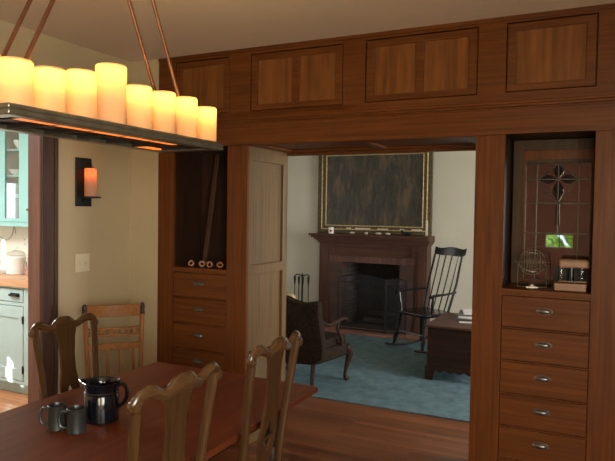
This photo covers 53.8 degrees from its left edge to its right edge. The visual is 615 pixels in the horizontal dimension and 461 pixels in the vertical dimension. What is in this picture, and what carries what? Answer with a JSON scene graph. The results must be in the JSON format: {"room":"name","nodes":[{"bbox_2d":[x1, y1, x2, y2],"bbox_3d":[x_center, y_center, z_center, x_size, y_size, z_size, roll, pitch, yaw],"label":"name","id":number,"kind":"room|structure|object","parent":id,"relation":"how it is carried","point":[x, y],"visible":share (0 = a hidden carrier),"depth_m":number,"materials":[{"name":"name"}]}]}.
{"room":"dining room","nodes":[
{"label":"dining room","id":0,"kind":"room"},
{"bbox_2d":[0,226,27,267],"bbox_3d":[-2.384,0.063,5.722,2.900,2.600,0.060,2,2,26],"label":"wall","id":1,"kind":"structure","parent":0,"point":[14,243],"depth_m":5.95,"materials":[{"name":"paint"}]},
{"bbox_2d":[0,130,27,226],"bbox_3d":[-2.611,-0.538,5.640,1.350,1.000,0.251,2,2,26],"label":"upper cabinet","id":2,"kind":"object","parent":1,"relation":"attached to","point":[13,209],"visible":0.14,"depth_m":5.62,"materials":[{"name":"teal paint"}]},
{"bbox_2d":[6,149,18,153],"bbox_3d":[-2.601,-0.745,5.648,1.310,0.014,0.192,2,2,26],"label":"shelf","id":3,"kind":"object","parent":2,"relation":"attached to","point":[8,151],"depth_m":5.69,"materials":[{"name":"teal paint"}]},
{"bbox_2d":[6,175,18,177],"bbox_3d":[-2.605,-0.505,5.656,1.310,0.014,0.192,2,2,26],"label":"shelf","id":4,"kind":"object","parent":2,"relation":"attached to","point":[7,176],"depth_m":5.63,"materials":[{"name":"teal paint"}]},
{"bbox_2d":[8,169,18,174],"bbox_3d":[-2.735,-0.544,5.707,0.156,0.055,0.156,2,2,26],"label":"bowl","id":5,"kind":"object","parent":2,"relation":"on","point":[12,171],"visible":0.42,"depth_m":5.65,"materials":[{"name":"white ceramic"}]},
{"bbox_2d":[13,140,18,148],"bbox_3d":[-2.670,-0.797,5.663,0.156,0.085,0.156,2,2,26],"label":"bowl","id":6,"kind":"object","parent":2,"relation":"on","point":[16,142],"visible":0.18,"depth_m":5.60,"materials":[{"name":"white ceramic"}]},
{"bbox_2d":[22,236,27,247],"bbox_3d":[-2.732,0.110,5.855,0.080,0.118,0.010,2,2,26],"label":"wall outlet","id":7,"kind":"object","parent":1,"relation":"attached to","point":[24,238],"visible":0.94,"depth_m":5.85,"materials":[{"name":"beige plastic"}]},
{"bbox_2d":[0,20,130,393],"bbox_3d":[-2.700,0.169,1.659,0.102,2.636,6.200,2,2,26],"label":"wall","id":8,"kind":"structure","parent":0,"point":[102,230],"depth_m":4.08,"materials":[{"name":"beige paint"}]},
{"bbox_2d":[28,134,39,403],"bbox_3d":[-1.901,0.392,3.311,0.105,2.110,1.004,2,2,26],"label":"door frame","id":9,"kind":"structure","parent":8,"relation":"in","point":[33,140],"depth_m":3.73,"materials":[{"name":"brown wood"}]},
{"bbox_2d":[40,136,58,399],"bbox_3d":[-1.842,0.339,3.281,0.026,2.220,1.196,2,2,26],"label":"trim","id":10,"kind":"structure","parent":8,"relation":"attached to","point":[49,147],"depth_m":3.75,"materials":[{"name":"brown wood"}]},
{"bbox_2d":[75,253,89,271],"bbox_3d":[-1.488,0.214,4.013,0.013,0.118,0.120,2,2,26],"label":"light switch","id":11,"kind":"object","parent":8,"relation":"attached to","point":[82,261],"visible":1,"depth_m":4.01,"materials":[{"name":"beige plastic"}]},
{"bbox_2d":[75,157,100,206],"bbox_3d":[-1.438,-0.318,3.978,0.105,0.320,0.132,2,2,26],"label":"wall sconce","id":12,"kind":"object","parent":8,"relation":"attached to","point":[85,175],"visible":1,"depth_m":3.95,"materials":[{"name":"black metal"}]},
{"bbox_2d":[78,196,100,201],"bbox_3d":[-1.438,-0.206,3.984,0.105,0.036,0.115,2,2,26],"label":"tray","id":13,"kind":"object","parent":12,"relation":"on","point":[80,198],"depth_m":3.98,"materials":[{"name":"black metal"}]},
{"bbox_2d":[84,168,96,196],"bbox_3d":[-1.424,-0.316,3.975,0.078,0.184,0.078,2,2,26],"label":"candle","id":14,"kind":"object","parent":12,"relation":"on","point":[90,174],"depth_m":3.94,"materials":[{"name":"wax"}]},
{"bbox_2d":[130,59,158,369],"bbox_3d":[0.749,0.163,3.479,4.498,2.636,0.100,2,2,26],"label":"wall","id":15,"kind":"structure","parent":0,"point":[144,164],"depth_m":4.36,"materials":[{"name":"beige paint"}]},
{"bbox_2d":[0,332,468,460],"bbox_3d":[-0.657,1.493,3.420,8.300,0.060,11.100,2,2,26],"label":"floor","id":16,"kind":"structure","parent":0,"point":[317,429],"depth_m":4.30,"materials":[{"name":"brown wood"}]},
{"bbox_2d":[0,286,27,393],"bbox_3d":[-2.154,0.925,5.232,1.990,0.915,0.636,2,2,26],"label":"base cabinet","id":17,"kind":"object","parent":16,"relation":"on","point":[13,300],"visible":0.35,"depth_m":5.07,"materials":[{"name":"grey paint"}]},
{"bbox_2d":[0,274,27,287],"bbox_3d":[-2.167,0.434,5.232,2.040,0.063,0.635,2,2,26],"label":"countertop","id":18,"kind":"structure","parent":17,"relation":"on","point":[20,281],"depth_m":5.04,"materials":[{"name":"brown wood"}]},
{"bbox_2d":[0,268,5,273],"bbox_3d":[-2.812,0.365,5.447,0.232,0.042,0.204,2,2,26],"label":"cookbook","id":19,"kind":"object","parent":18,"relation":"on","point":[2,270],"visible":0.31,"depth_m":5.39,"materials":[{"name":"white paper"}]},
{"bbox_2d":[6,250,25,274],"bbox_3d":[-2.599,0.267,5.398,0.160,0.246,0.160,2,2,26],"label":"canister","id":20,"kind":"object","parent":18,"relation":"on","point":[14,264],"visible":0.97,"depth_m":5.33,"materials":[{"name":"white ceramic"}]},
{"bbox_2d":[24,254,27,274],"bbox_3d":[-2.460,0.301,5.364,0.090,0.185,0.089,2,2,26],"label":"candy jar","id":21,"kind":"object","parent":18,"relation":"on","point":[25,268],"visible":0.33,"depth_m":5.34,"materials":[{"name":"clear glass"}]},
{"bbox_2d":[28,313,98,398],"bbox_3d":[-0.899,0.941,2.668,0.535,1.090,0.438,2,2,26],"label":"dining chair","id":22,"kind":"object","parent":16,"relation":"on","point":[64,327],"visible":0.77,"depth_m":2.74,"materials":[{"name":"brown wood"}]},
{"bbox_2d":[82,302,144,378],"bbox_3d":[-1.170,0.961,3.699,0.399,0.978,0.476,0,2,-22],"label":"chair","id":23,"kind":"object","parent":16,"relation":"on","point":[138,308],"visible":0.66,"depth_m":3.87,"materials":[{"name":"brown wood"}]},
{"bbox_2d":[0,362,317,460],"bbox_3d":[-0.836,1.113,2.051,0.936,0.780,2.090,2,2,26],"label":"dining table","id":24,"kind":"object","parent":16,"relation":"on","point":[23,437],"visible":0.61,"depth_m":2.25,"materials":[{"name":"brown wood"}]},
{"bbox_2d":[39,402,66,431],"bbox_3d":[-0.917,0.673,2.196,0.092,0.088,0.068,2,2,26],"label":"mug","id":25,"kind":"object","parent":24,"relation":"on","point":[53,409],"visible":0.94,"depth_m":2.17,"materials":[{"name":"grey ceramic"}]},
{"bbox_2d":[57,405,85,434],"bbox_3d":[-0.837,0.675,2.167,0.092,0.088,0.068,2,2,21],"label":"mug","id":26,"kind":"object","parent":24,"relation":"on","point":[76,414],"visible":1,"depth_m":2.14,"materials":[{"name":"grey ceramic"}]},
{"bbox_2d":[78,376,128,424],"bbox_3d":[-0.772,0.639,2.289,0.143,0.154,0.143,3,3,45],"label":"pitcher","id":27,"kind":"object","parent":24,"relation":"on","point":[101,397],"visible":0.99,"depth_m":2.24,"materials":[{"name":"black ceramic"}]},
{"bbox_2d":[127,361,222,460],"bbox_3d":[-0.588,0.958,1.873,0.535,1.117,0.469,2,2,26],"label":"dining chair","id":28,"kind":"object","parent":16,"relation":"on","point":[176,395],"visible":1,"depth_m":1.75,"materials":[{"name":"brown wood"}]},
{"bbox_2d":[157,145,287,446],"bbox_3d":[-0.619,0.422,4.403,0.740,2.019,0.593,2,2,26],"label":"tall cabinet","id":29,"kind":"object","parent":16,"relation":"on","point":[205,315],"depth_m":4.25,"materials":[{"name":"brown wood"}]},
{"bbox_2d":[188,260,194,265],"bbox_3d":[-0.818,0.229,4.259,0.047,0.047,0.032,1,2,-9],"label":"napkin ring","id":30,"kind":"object","parent":29,"relation":"on","point":[189,261],"visible":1,"depth_m":4.24,"materials":[{"name":"brown wood"}]},
{"bbox_2d":[173,263,225,272],"bbox_3d":[-0.673,0.266,4.304,0.449,0.024,0.332,2,2,26],"label":"niche shelf","id":31,"kind":"object","parent":29,"relation":"attached to","point":[184,267],"depth_m":4.20,"materials":[{"name":"brown wood"}]},
{"bbox_2d":[198,260,204,266],"bbox_3d":[-0.739,0.231,4.237,0.047,0.047,0.032,0,2,-14],"label":"napkin ring","id":32,"kind":"object","parent":29,"relation":"on","point":[200,261],"visible":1,"depth_m":4.22,"materials":[{"name":"brown wood"}]},
{"bbox_2d":[206,261,212,267],"bbox_3d":[-0.678,0.234,4.179,0.047,0.047,0.032,0,2,-19],"label":"napkin ring","id":33,"kind":"object","parent":29,"relation":"on","point":[207,262],"visible":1,"depth_m":4.17,"materials":[{"name":"brown wood"}]},
{"bbox_2d":[216,261,222,267],"bbox_3d":[-0.602,0.236,4.147,0.047,0.047,0.032,0,2,-23],"label":"napkin ring","id":34,"kind":"object","parent":29,"relation":"on","point":[219,262],"visible":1,"depth_m":4.13,"materials":[{"name":"brown wood"}]},
{"bbox_2d":[238,330,302,460],"bbox_3d":[-0.335,0.944,2.353,0.535,1.121,0.469,2,2,24],"label":"dining chair","id":35,"kind":"object","parent":16,"relation":"on","point":[274,353],"visible":1,"depth_m":2.23,"materials":[{"name":"brown wood"}]},
{"bbox_2d":[308,233,434,334],"bbox_3d":[0.934,0.689,8.332,1.665,1.283,0.845,2,2,26],"label":"fireplace","id":36,"kind":"object","parent":16,"relation":"on","point":[408,258],"visible":0.84,"depth_m":8.22,"materials":[{"name":"brown wood"}]},
{"bbox_2d":[329,227,333,233],"bbox_3d":[0.322,-0.002,8.237,0.072,0.085,0.074,2,2,26],"label":"mug","id":37,"kind":"object","parent":36,"relation":"on","point":[331,229],"visible":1,"depth_m":8.21,"materials":[{"name":"ceramic"}]},
{"bbox_2d":[308,233,434,245],"bbox_3d":[0.832,0.116,8.086,1.665,0.125,0.340,2,2,26],"label":"mantel shelf","id":38,"kind":"object","parent":36,"relation":"attached to","point":[337,239],"depth_m":7.97,"materials":[{"name":"brown wood"}]},
{"bbox_2d":[318,152,433,235],"bbox_3d":[0.881,-0.522,8.164,1.620,1.145,0.069,2,2,26],"label":"framed painting","id":39,"kind":"object","parent":36,"relation":"on","point":[392,193],"visible":0.82,"depth_m":8.13,"materials":[{"name":"paint"}]},
{"bbox_2d":[363,317,393,325],"bbox_3d":[0.983,1.250,8.335,0.440,0.100,0.100,2,2,26],"label":"log","id":40,"kind":"object","parent":36,"relation":"in","point":[368,320],"visible":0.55,"depth_m":8.30,"materials":[{"name":"brown wood"}]},
{"bbox_2d":[369,310,395,318],"bbox_3d":[1.062,1.162,8.355,0.440,0.100,0.100,2,2,26],"label":"log","id":41,"kind":"object","parent":40,"relation":"on","point":[379,315],"visible":0.57,"depth_m":8.34,"materials":[{"name":"brown wood"}]},
{"bbox_2d":[400,230,413,235],"bbox_3d":[1.279,0.032,7.782,0.174,0.075,0.068,2,2,26],"label":"bowl","id":42,"kind":"object","parent":36,"relation":"on","point":[405,233],"visible":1,"depth_m":7.76,"materials":[{"name":"black ceramic"}]},
{"bbox_2d":[324,325,426,341],"bbox_3d":[0.641,1.325,7.992,1.990,0.025,0.340,2,2,26],"label":"hearth","id":43,"kind":"object","parent":16,"relation":"on","point":[411,337],"visible":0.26,"depth_m":7.79,"materials":[{"name":"brick"}]},
{"bbox_2d":[294,273,309,301],"bbox_3d":[-0.072,0.940,8.359,0.216,0.700,0.236,0,2,-30],"label":"tool","id":44,"kind":"object","parent":43,"relation":"on","point":[301,275],"visible":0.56,"depth_m":8.33,"materials":[{"name":"black metal"}]},
{"bbox_2d":[337,274,406,334],"bbox_3d":[0.817,0.943,7.847,0.941,0.754,0.069,2,2,24],"label":"fire screen","id":45,"kind":"object","parent":43,"relation":"on","point":[404,283],"visible":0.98,"depth_m":7.77,"materials":[{"name":"black metal"}]},
{"bbox_2d":[285,333,469,421],"bbox_3d":[0.642,1.385,6.301,3.800,0.012,2.580,2,2,26],"label":"area rug","id":46,"kind":"object","parent":16,"relation":"on","point":[392,377],"visible":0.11,"depth_m":5.62,"materials":[{"name":"blue carpet"}]},
{"bbox_2d":[285,295,352,385],"bbox_3d":[-0.058,0.972,5.507,0.732,0.851,0.754,2,2,28],"label":"armchair","id":47,"kind":"object","parent":46,"relation":"on","point":[319,346],"visible":0.59,"depth_m":5.17,"materials":[{"name":"brown wood"}]},
{"bbox_2d":[286,292,295,298],"bbox_3d":[-0.232,0.689,5.459,0.300,0.279,0.146,2,2,26],"label":"throw pillow","id":48,"kind":"object","parent":47,"relation":"on","point":[287,293],"visible":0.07,"depth_m":5.39,"materials":[{"name":"beige fabric"}]},
{"bbox_2d":[325,331,345,347],"bbox_3d":[-0.013,1.007,5.593,0.584,0.096,0.510,2,2,28],"label":"seat cushion","id":49,"kind":"object","parent":47,"relation":"on","point":[333,340],"depth_m":5.51,"materials":[{"name":"brown fabric"}]},
{"bbox_2d":[385,246,466,352],"bbox_3d":[1.389,0.782,7.024,0.859,1.163,0.562,0,2,-36],"label":"rocking chair","id":50,"kind":"object","parent":46,"relation":"on","point":[424,313],"visible":0.84,"depth_m":7.04,"materials":[{"name":"black paint"}]},
{"bbox_2d":[425,312,471,379],"bbox_3d":[1.539,1.144,5.956,0.574,0.518,0.834,2,2,26],"label":"chest","id":51,"kind":"object","parent":46,"relation":"on","point":[448,340],"visible":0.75,"depth_m":5.64,"materials":[{"name":"brown wood"}]},
{"bbox_2d":[455,317,471,321],"bbox_3d":[1.636,0.873,6.036,0.240,0.022,0.290,2,2,32],"label":"magazine","id":52,"kind":"object","parent":51,"relation":"on","point":[456,318],"visible":0.26,"depth_m":5.93,"materials":[{"name":"grey paper"}]},
{"bbox_2d":[458,316,471,318],"bbox_3d":[1.651,0.851,6.039,0.240,0.022,0.290,2,2,25],"label":"magazine","id":53,"kind":"object","parent":52,"relation":"on","point":[463,317],"visible":0.25,"depth_m":5.93,"materials":[{"name":"paper"}]},
{"bbox_2d":[458,310,471,316],"bbox_3d":[1.640,0.830,6.055,0.240,0.018,0.290,1,2,18],"label":"magazine","id":54,"kind":"object","parent":53,"relation":"on","point":[460,313],"visible":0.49,"depth_m":5.95,"materials":[{"name":"grey paper"}]},
{"bbox_2d":[462,309,471,314],"bbox_3d":[1.677,0.815,6.048,0.240,0.012,0.290,1,2,11],"label":"magazine","id":55,"kind":"object","parent":54,"relation":"on","point":[465,311],"visible":0.44,"depth_m":6.04,"materials":[{"name":"paper"}]},
{"bbox_2d":[468,130,614,460],"bbox_3d":[1.360,0.482,3.437,0.735,2.019,0.593,2,2,26],"label":"tall cabinet","id":56,"kind":"object","parent":16,"relation":"on","point":[553,386],"depth_m":3.28,"materials":[{"name":"brown wood"}]},
{"bbox_2d":[515,249,549,287],"bbox_3d":[1.230,0.207,3.317,0.143,0.212,0.143,0,2,-32],"label":"cage","id":57,"kind":"object","parent":56,"relation":"on","point":[529,252],"visible":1,"depth_m":3.30,"materials":[{"name":"black metal"}]},
{"bbox_2d":[502,283,590,298],"bbox_3d":[1.320,0.327,3.331,0.439,0.024,0.332,2,2,26],"label":"niche shelf","id":58,"kind":"object","parent":56,"relation":"attached to","point":[510,289],"depth_m":3.21,"materials":[{"name":"brown wood"}]},
{"bbox_2d":[553,258,589,291],"bbox_3d":[1.403,0.236,3.218,0.174,0.165,0.100,1,2,19],"label":"caddy","id":59,"kind":"object","parent":56,"relation":"on","point":[571,274],"visible":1,"depth_m":3.19,"materials":[{"name":"brown wood"}]},
{"bbox_2d":[0,0,614,62],"bbox_3d":[-0.535,-1.135,0.885,4.600,0.084,6.770,2,2,26],"label":"ceiling","id":60,"kind":"structure","parent":0,"point":[189,27],"depth_m":3.33,"materials":[{"name":"paint"}]},
{"bbox_2d":[0,0,222,152],"bbox_3d":[-0.778,-0.747,2.303,0.366,0.788,1.098,2,2,26],"label":"chandelier","id":61,"kind":"object","parent":60,"relation":"hanging from","point":[98,106],"visible":1,"depth_m":2.13,"materials":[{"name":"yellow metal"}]},
{"bbox_2d":[0,56,33,106],"bbox_3d":[-0.883,-0.441,1.829,0.104,0.146,0.104,2,2,26],"label":"candle","id":62,"kind":"object","parent":61,"relation":"on","point":[16,73],"depth_m":1.78,"materials":[{"name":"wax"}]},
{"bbox_2d":[34,65,65,112],"bbox_3d":[-0.828,-0.444,1.942,0.102,0.147,0.102,2,2,26],"label":"candle","id":63,"kind":"object","parent":61,"relation":"on","point":[49,81],"depth_m":1.90,"materials":[{"name":"wax"}]},
{"bbox_2d":[66,68,96,118],"bbox_3d":[-0.770,-0.457,2.060,0.102,0.167,0.102,2,2,26],"label":"candle","id":64,"kind":"object","parent":61,"relation":"on","point":[81,84],"depth_m":2.02,"materials":[{"name":"wax"}]},
{"bbox_2d":[0,117,199,150],"bbox_3d":[-0.784,-0.369,2.315,0.326,0.027,1.058,2,2,26],"label":"tray","id":65,"kind":"object","parent":61,"relation":"on","point":[25,125],"depth_m":2.29,"materials":[{"name":"metal"}]},
{"bbox_2d":[95,62,126,124],"bbox_3d":[-0.709,-0.485,2.183,0.109,0.217,0.109,2,2,26],"label":"candle","id":66,"kind":"object","parent":61,"relation":"on","point":[111,77],"depth_m":2.14,"materials":[{"name":"wax"}]},
{"bbox_2d":[127,84,151,128],"bbox_3d":[-0.645,-0.465,2.314,0.100,0.170,0.100,2,2,26],"label":"candle","id":67,"kind":"object","parent":61,"relation":"on","point":[139,96],"depth_m":2.27,"materials":[{"name":"wax"}]},
{"bbox_2d":[152,90,175,133],"bbox_3d":[-0.581,-0.470,2.446,0.095,0.174,0.095,2,2,26],"label":"candle","id":68,"kind":"object","parent":61,"relation":"on","point":[163,102],"depth_m":2.41,"materials":[{"name":"wax"}]},
{"bbox_2d":[176,96,197,137],"bbox_3d":[-0.516,-0.475,2.578,0.093,0.178,0.093,2,2,26],"label":"candle","id":69,"kind":"object","parent":61,"relation":"on","point":[186,106],"depth_m":2.54,"materials":[{"name":"wax"}]},
{"bbox_2d":[197,106,216,141],"bbox_3d":[-0.453,-0.469,2.709,0.091,0.160,0.091,2,2,26],"label":"candle","id":70,"kind":"object","parent":61,"relation":"on","point":[206,115],"depth_m":2.67,"materials":[{"name":"wax"}]},
{"bbox_2d":[286,151,475,320],"bbox_3d":[2.053,0.056,7.738,7.300,2.620,0.100,2,2,26],"label":"wall","id":71,"kind":"structure","parent":0,"point":[453,171],"depth_m":7.85,"materials":[{"name":"beige paint"}]},
{"bbox_3d":[0.307,0.093,4.167,7.300,2.720,0.750,2,2,26],"label":"wall partition","id":72,"kind":"structure","parent":0,"visible":0},
{"bbox_2d":[158,3,614,155],"bbox_3d":[0.392,-0.849,3.885,2.968,0.649,0.640,2,2,26],"label":"wood paneling","id":73,"kind":"structure","parent":72,"relation":"attached to","point":[433,88],"depth_m":3.48,"materials":[{"name":"brown wood"}]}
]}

